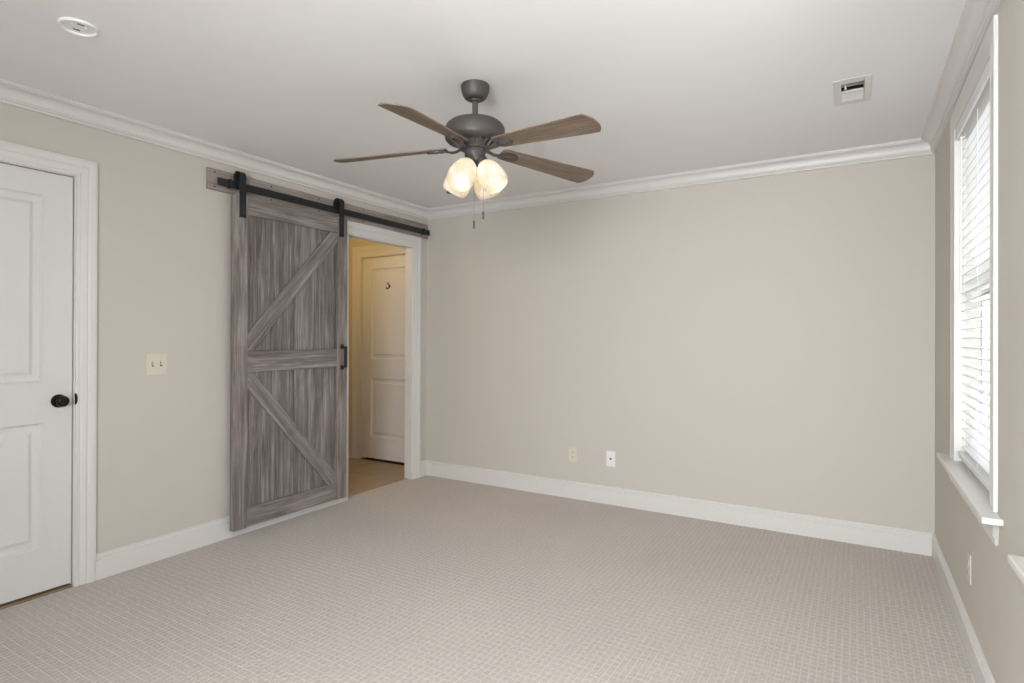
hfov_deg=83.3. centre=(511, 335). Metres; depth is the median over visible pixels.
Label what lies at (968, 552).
wall outlet
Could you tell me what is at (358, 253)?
door frame
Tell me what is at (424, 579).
floor
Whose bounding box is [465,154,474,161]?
socket
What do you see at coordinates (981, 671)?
baseboard
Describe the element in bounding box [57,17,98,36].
smoke detector
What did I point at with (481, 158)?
socket
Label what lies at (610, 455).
cable wall plate
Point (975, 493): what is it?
window sill
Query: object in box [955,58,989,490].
window blind
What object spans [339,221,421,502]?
door frame
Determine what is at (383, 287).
door
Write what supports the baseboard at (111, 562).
attached to the wall at (164, 237)
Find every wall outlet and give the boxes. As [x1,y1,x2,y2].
[569,447,576,461]
[967,550,970,584]
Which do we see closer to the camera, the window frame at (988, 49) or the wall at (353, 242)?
the window frame at (988, 49)
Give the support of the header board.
attached to the wall at (164, 237)
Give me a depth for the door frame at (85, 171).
2.94 m
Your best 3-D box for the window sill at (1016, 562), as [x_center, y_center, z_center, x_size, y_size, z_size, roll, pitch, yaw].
[1.058,0.583,0.965,0.140,0.022,1.200,0,0,31]
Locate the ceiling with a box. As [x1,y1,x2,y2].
[0,0,965,207]
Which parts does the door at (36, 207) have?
knob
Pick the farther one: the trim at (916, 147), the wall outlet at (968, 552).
the trim at (916, 147)
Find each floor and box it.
[0,457,975,682]
[0,586,73,609]
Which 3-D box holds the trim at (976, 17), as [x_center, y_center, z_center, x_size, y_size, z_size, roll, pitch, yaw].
[1.180,-1.118,1.267,0.074,0.087,4.950,0,0,31]
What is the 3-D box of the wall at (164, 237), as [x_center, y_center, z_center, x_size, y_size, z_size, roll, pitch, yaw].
[-2.092,0.054,3.217,0.078,2.440,4.950,0,0,31]
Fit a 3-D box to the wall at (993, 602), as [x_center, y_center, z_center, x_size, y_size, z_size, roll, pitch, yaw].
[1.277,0.059,1.204,0.160,2.440,4.950,0,0,31]
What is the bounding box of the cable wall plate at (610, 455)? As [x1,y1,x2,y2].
[606,451,614,466]
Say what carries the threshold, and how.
on the floor at (424, 579)
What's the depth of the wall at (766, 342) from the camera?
4.03 m
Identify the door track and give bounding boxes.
[217,177,429,235]
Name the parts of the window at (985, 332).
sash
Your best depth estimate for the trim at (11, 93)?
3.34 m
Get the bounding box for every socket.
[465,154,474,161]
[477,154,486,164]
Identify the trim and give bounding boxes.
[0,78,427,219]
[427,138,932,219]
[921,0,1001,153]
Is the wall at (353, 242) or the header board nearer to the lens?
the header board
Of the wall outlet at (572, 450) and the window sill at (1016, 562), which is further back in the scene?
the wall outlet at (572, 450)
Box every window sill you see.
[936,453,1003,525]
[1008,555,1023,583]
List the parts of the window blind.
ladder cord, rail, head rail, ladder cord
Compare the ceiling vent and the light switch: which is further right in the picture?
the ceiling vent
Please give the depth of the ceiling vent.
2.72 m
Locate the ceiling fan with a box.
[334,79,600,228]
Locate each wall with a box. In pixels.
[0,103,426,553]
[348,237,403,464]
[426,154,934,532]
[935,0,1023,682]
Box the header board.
[206,167,427,238]
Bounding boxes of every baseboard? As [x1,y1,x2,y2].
[96,499,338,579]
[421,460,425,476]
[426,460,932,555]
[932,533,994,682]
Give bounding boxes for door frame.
[0,140,97,586]
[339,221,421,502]
[352,244,404,457]
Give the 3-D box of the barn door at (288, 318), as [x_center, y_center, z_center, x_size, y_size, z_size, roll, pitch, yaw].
[-1.498,0.092,3.980,0.110,2.259,0.924,0,0,31]
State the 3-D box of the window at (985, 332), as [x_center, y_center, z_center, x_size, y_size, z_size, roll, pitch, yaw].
[1.916,-0.149,2.273,0.199,1.667,1.100,0,0,31]
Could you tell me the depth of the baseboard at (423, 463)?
5.26 m
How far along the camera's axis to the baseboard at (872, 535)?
4.01 m
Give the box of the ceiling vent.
[833,74,871,105]
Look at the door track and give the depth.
4.15 m
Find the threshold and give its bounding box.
[0,583,71,608]
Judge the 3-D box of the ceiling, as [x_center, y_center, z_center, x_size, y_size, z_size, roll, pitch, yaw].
[-0.422,-1.189,2.224,3.806,0.050,4.950,0,0,31]
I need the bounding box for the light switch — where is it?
[146,353,166,374]
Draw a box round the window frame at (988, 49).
[950,14,997,511]
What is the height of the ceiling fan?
0.656 m
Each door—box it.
[0,163,72,603]
[230,171,346,531]
[362,255,404,462]
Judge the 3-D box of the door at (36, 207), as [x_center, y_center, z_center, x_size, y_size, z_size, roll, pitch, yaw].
[-2.415,0.222,2.585,0.100,2.054,0.762,0,0,31]

